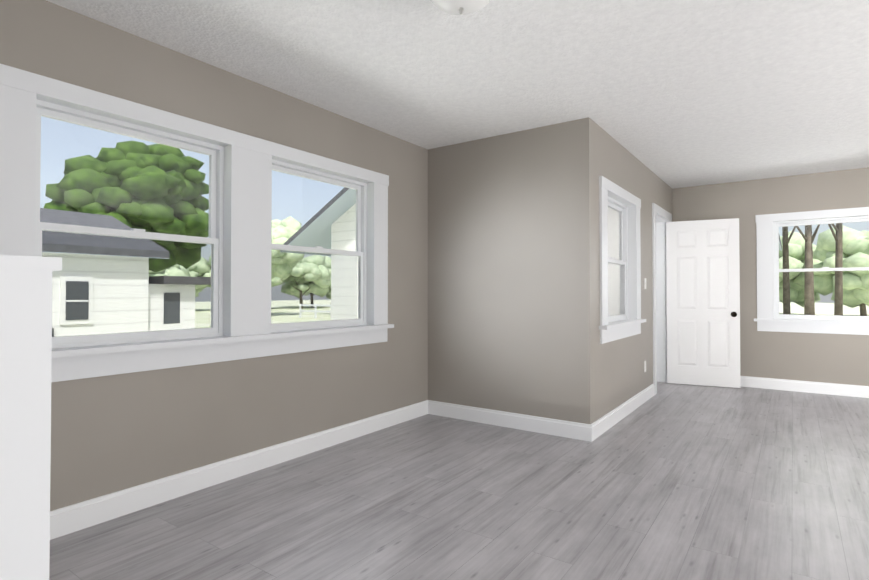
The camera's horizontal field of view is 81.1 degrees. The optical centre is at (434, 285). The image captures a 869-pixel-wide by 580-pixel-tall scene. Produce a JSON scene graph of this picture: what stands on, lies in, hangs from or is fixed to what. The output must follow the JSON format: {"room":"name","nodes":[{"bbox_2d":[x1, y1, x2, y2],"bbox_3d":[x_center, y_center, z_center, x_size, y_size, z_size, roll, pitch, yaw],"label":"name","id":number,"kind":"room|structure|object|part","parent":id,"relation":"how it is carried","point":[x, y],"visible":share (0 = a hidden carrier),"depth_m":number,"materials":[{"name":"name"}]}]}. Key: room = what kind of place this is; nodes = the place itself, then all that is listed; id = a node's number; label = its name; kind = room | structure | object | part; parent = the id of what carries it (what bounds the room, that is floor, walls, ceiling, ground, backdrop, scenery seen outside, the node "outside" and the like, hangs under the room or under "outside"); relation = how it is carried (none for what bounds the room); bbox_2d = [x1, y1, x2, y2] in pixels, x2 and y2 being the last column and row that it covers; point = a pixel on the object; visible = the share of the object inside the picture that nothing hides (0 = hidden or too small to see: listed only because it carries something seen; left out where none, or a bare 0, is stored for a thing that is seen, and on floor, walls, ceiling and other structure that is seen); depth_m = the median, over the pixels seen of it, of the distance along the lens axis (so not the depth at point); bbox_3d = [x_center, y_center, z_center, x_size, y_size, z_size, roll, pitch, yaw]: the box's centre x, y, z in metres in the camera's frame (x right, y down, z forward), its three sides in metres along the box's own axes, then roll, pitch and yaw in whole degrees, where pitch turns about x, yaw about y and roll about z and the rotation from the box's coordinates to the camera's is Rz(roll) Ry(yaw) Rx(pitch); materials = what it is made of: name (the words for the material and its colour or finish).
{"room":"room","nodes":[
{"label":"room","id":0,"kind":"room"},
{"bbox_2d":[0,0,427,510],"bbox_3d":[-2.054,-0.078,2.045,0.140,2.466,6.706,-1,-1,35],"label":"wall","id":1,"kind":"structure","parent":0,"point":[113,433],"depth_m":3.00,"materials":[{"name":"paint"}]},
{"bbox_2d":[0,64,393,381],"bbox_3d":[-1.187,-0.240,3.224,0.209,1.391,2.650,-1,-1,35],"label":"window","id":2,"kind":"structure","parent":1,"relation":"in","point":[251,335],"depth_m":3.01,"materials":[{"name":"white"}]},
{"bbox_3d":[-1.213,-0.267,3.243,0.145,1.187,2.270,-1,-1,35],"label":"left window sashes","id":3,"kind":"part","parent":2,"relation":"part of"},
{"bbox_2d":[50,400,428,539],"bbox_3d":[-1.950,1.093,2.042,0.016,0.125,6.566,-1,-1,35],"label":"baseboard","id":4,"kind":"structure","parent":1,"relation":"attached to","point":[69,519],"depth_m":2.93,"materials":[{"name":"white wood"}]},
{"bbox_2d":[46,0,868,188],"bbox_3d":[1.520,-1.377,1.628,6.480,0.120,10.120,-1,-1,35],"label":"ceiling","id":5,"kind":"structure","parent":0,"point":[672,94],"depth_m":3.01,"materials":[{"name":"white paint"}]},
{"bbox_2d":[430,0,489,14],"bbox_3d":[0.111,-1.221,2.124,0.348,0.178,0.348,-1,-1,35],"label":"ceiling light fixture","id":6,"kind":"object","parent":5,"relation":"attached to","point":[459,7],"visible":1,"depth_m":2.12,"materials":[{"name":"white glass"}]},
{"bbox_2d":[49,382,868,579],"bbox_3d":[1.520,1.209,1.593,6.480,0.120,10.120,-1,-1,35],"label":"floor","id":7,"kind":"structure","parent":0,"point":[670,481],"depth_m":2.66,"materials":[{"name":"laminate"}]},
{"bbox_2d":[0,255,61,579],"bbox_3d":[-0.807,0.543,0.968,0.132,1.195,0.110,-1,-1,35],"label":"half wall","id":8,"kind":"structure","parent":7,"relation":"on","point":[25,356],"depth_m":0.94,"materials":[{"name":"white paint"}]},
{"bbox_2d":[428,117,595,423],"bbox_3d":[0.600,-0.047,4.361,1.524,2.466,0.140,-1,-1,35],"label":"wall","id":9,"kind":"structure","parent":0,"point":[511,281],"depth_m":4.22,"materials":[{"name":"paint"}]},
{"bbox_2d":[428,400,591,441],"bbox_3d":[0.568,1.123,4.272,1.524,0.125,0.016,-1,-1,35],"label":"baseboard","id":10,"kind":"structure","parent":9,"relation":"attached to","point":[566,429],"depth_m":4.20,"materials":[{"name":"white wood"}]},
{"bbox_2d":[595,123,671,419],"bbox_3d":[2.110,-0.034,5.298,0.140,2.466,3.134,-1,-1,35],"label":"wall","id":11,"kind":"structure","parent":0,"point":[622,376],"depth_m":4.75,"materials":[{"name":"paint"}]},
{"bbox_2d":[599,176,645,343],"bbox_3d":[1.655,-0.198,4.602,0.204,1.344,1.320,-1,-1,35],"label":"window","id":12,"kind":"structure","parent":11,"relation":"in","point":[613,331],"depth_m":4.86,"materials":[{"name":"white"}]},
{"bbox_2d":[608,207,619,315],"bbox_3d":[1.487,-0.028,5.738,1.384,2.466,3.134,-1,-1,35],"label":"window pane","id":13,"kind":"object","parent":12,"relation":"attached to","point":[613,279],"depth_m":6.96,"materials":[{"name":"white"}]},
{"bbox_3d":[1.629,-0.225,4.620,0.140,1.140,0.960,-1,-1,35],"label":"side window sashes","id":14,"kind":"part","parent":12,"relation":"part of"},
{"bbox_2d":[591,384,654,440],"bbox_3d":[1.798,1.129,4.707,0.016,0.125,2.114,-1,-1,35],"label":"baseboard","id":15,"kind":"structure","parent":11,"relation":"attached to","point":[606,422],"depth_m":4.46,"materials":[{"name":"white wood"}]},
{"bbox_2d":[652,203,671,394],"bbox_3d":[2.639,0.151,6.045,0.176,2.115,1.010,-1,-1,35],"label":"door frame","id":16,"kind":"structure","parent":11,"relation":"attached to","point":[661,217],"depth_m":6.36,"materials":[{"name":"white wood"}]},
{"bbox_2d":[665,218,740,387],"bbox_3d":[3.244,0.207,6.153,0.787,1.990,0.225,-1,-1,35],"label":"open door","id":17,"kind":"structure","parent":11,"relation":"in","point":[703,296],"depth_m":6.11,"materials":[{"name":"white wood"}]},
{"bbox_2d":[672,167,868,385],"bbox_3d":[4.456,-0.029,5.645,6.340,2.466,0.140,-1,-1,35],"label":"wall","id":18,"kind":"structure","parent":0,"point":[830,358],"depth_m":5.88,"materials":[{"name":"paint"}]},
{"bbox_2d":[740,376,868,397],"bbox_3d":[4.976,1.135,5.167,4.644,0.125,0.016,-1,-1,35],"label":"baseboard","id":19,"kind":"structure","parent":18,"relation":"attached to","point":[814,387],"depth_m":5.71,"materials":[{"name":"white wood"}]},
{"bbox_2d":[754,207,868,334],"bbox_3d":[4.372,-0.152,5.667,1.360,1.369,0.204,-1,-1,35],"label":"window","id":20,"kind":"structure","parent":18,"relation":"in","point":[766,320],"depth_m":5.83,"materials":[{"name":"white"}]},
{"bbox_3d":[4.390,-0.178,5.693,1.000,1.165,0.140,-1,-1,35],"label":"back window sashes","id":21,"kind":"part","parent":20,"relation":"part of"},
{"label":"outside","id":22,"kind":"structure","parent":0,"visible":0},
{"bbox_2d":[195,300,868,327],"bbox_3d":[-0.063,2.340,30.711,150.000,0.200,170.000,-1,-1,35],"label":"ground","id":23,"kind":"structure","parent":22,"point":[800,311],"depth_m":48.18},
{"bbox_2d":[40,208,210,336],"bbox_3d":[-10.681,0.112,7.735,5.360,3.640,12.730,-1,-1,35],"label":"house","id":24,"kind":"structure","parent":23,"relation":"on","point":[44,217],"depth_m":9.96,"materials":[{"name":"white wood"}]},
{"bbox_2d":[44,141,208,271],"bbox_3d":[-11.263,-1.734,19.423,5.749,7.675,5.934,-1,-1,35],"label":"tree","id":25,"kind":"object","parent":23,"relation":"on","point":[133,186],"depth_m":17.85,"materials":[{"name":"green plant"}]},
{"bbox_2d":[149,264,188,276],"bbox_3d":[-24.782,-0.457,42.955,7.093,5.728,6.769,-1,-1,35],"label":"tree","id":26,"kind":"object","parent":23,"relation":"on","point":[165,271],"depth_m":42.16,"materials":[{"name":"green plant"}]},
{"bbox_2d":[180,257,210,296],"bbox_3d":[-24.823,-0.723,47.999,7.557,6.403,6.920,-1,-1,35],"label":"tree","id":27,"kind":"object","parent":23,"relation":"on","point":[203,264],"depth_m":47.52,"materials":[{"name":"green plant"}]},
{"bbox_2d":[202,256,210,287],"bbox_3d":[-19.816,-0.561,50.169,8.094,6.148,5.999,-1,-1,35],"label":"tree","id":28,"kind":"object","parent":23,"relation":"on","point":[209,264],"depth_m":48.64,"materials":[{"name":"green plant"}]},
{"bbox_2d":[271,277,282,286],"bbox_3d":[-19.898,-0.453,54.774,6.787,6.040,7.305,-1,-1,35],"label":"tree","id":29,"kind":"object","parent":23,"relation":"on","point":[274,281],"depth_m":54.07,"materials":[{"name":"green plant"}]},
{"bbox_2d":[271,216,304,277],"bbox_3d":[-12.991,-1.510,38.633,6.700,7.740,6.228,-1,-1,35],"label":"tree","id":30,"kind":"object","parent":23,"relation":"on","point":[284,225],"depth_m":37.42,"materials":[{"name":"green plant"}]},
{"bbox_2d":[280,255,330,308],"bbox_3d":[-14.929,-0.519,56.584,6.825,6.234,6.474,-1,-1,35],"label":"tree","id":31,"kind":"object","parent":23,"relation":"on","point":[304,272],"depth_m":55.55,"materials":[{"name":"green plant"}]},
{"bbox_2d":[282,262,330,306],"bbox_3d":[-14.866,-0.511,61.648,6.713,6.358,7.953,-1,-1,35],"label":"tree","id":32,"kind":"object","parent":23,"relation":"on","point":[311,294],"depth_m":61.72,"materials":[{"name":"green plant"}]},
{"bbox_2d":[299,304,330,318],"bbox_3d":[0.205,1.722,29.366,24.100,1.000,0.100,-1,-1,35],"label":"fence","id":33,"kind":"object","parent":23,"relation":"on","point":[316,305],"depth_m":35.38,"materials":[{"name":"white wood"}]},
{"bbox_2d":[325,256,330,298],"bbox_3d":[-13.555,-0.553,65.804,7.599,6.555,6.861,-1,-1,35],"label":"tree","id":34,"kind":"object","parent":23,"relation":"on","point":[329,261],"depth_m":64.24,"materials":[{"name":"green plant"}]},
{"bbox_2d":[280,187,781,319],"bbox_3d":[2.565,-1.104,14.024,11.500,6.240,7.600,-1,-1,35],"label":"house","id":35,"kind":"structure","parent":23,"relation":"on","point":[346,236],"depth_m":13.69,"materials":[{"name":"white"}]},
{"bbox_2d":[782,226,795,313],"bbox_3d":[16.524,-3.181,23.789,6.720,10.660,6.829,-1,-1,35],"label":"tree","id":36,"kind":"object","parent":23,"relation":"on","point":[786,282],"depth_m":23.77,"materials":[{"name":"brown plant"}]},
{"bbox_2d":[779,231,821,306],"bbox_3d":[28.639,-0.943,41.021,6.711,6.678,7.728,-1,-1,35],"label":"tree","id":37,"kind":"object","parent":23,"relation":"on","point":[796,280],"depth_m":39.06,"materials":[{"name":"green plant"}]},
{"bbox_2d":[796,225,811,314],"bbox_3d":[11.266,-2.361,15.303,5.223,8.792,5.322,-1,-1,35],"label":"tree","id":38,"kind":"object","parent":23,"relation":"on","point":[807,289],"depth_m":15.33,"materials":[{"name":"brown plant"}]},
{"bbox_2d":[811,224,819,314],"bbox_3d":[12.888,-2.506,17.254,5.587,9.136,4.988,-1,-1,35],"label":"tree","id":39,"kind":"object","parent":23,"relation":"on","point":[813,238],"depth_m":17.30,"materials":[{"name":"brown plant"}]},
{"bbox_2d":[828,223,842,315],"bbox_3d":[15.098,-2.752,19.064,6.228,9.678,6.334,-1,-1,35],"label":"tree","id":40,"kind":"object","parent":23,"relation":"on","point":[839,275],"depth_m":18.82,"materials":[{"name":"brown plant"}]},
{"bbox_2d":[813,226,868,315],"bbox_3d":[29.710,-0.969,34.978,6.578,6.561,6.142,-1,-1,35],"label":"tree","id":41,"kind":"object","parent":23,"relation":"on","point":[859,240],"depth_m":34.30,"materials":[{"name":"green plant"}]}
]}

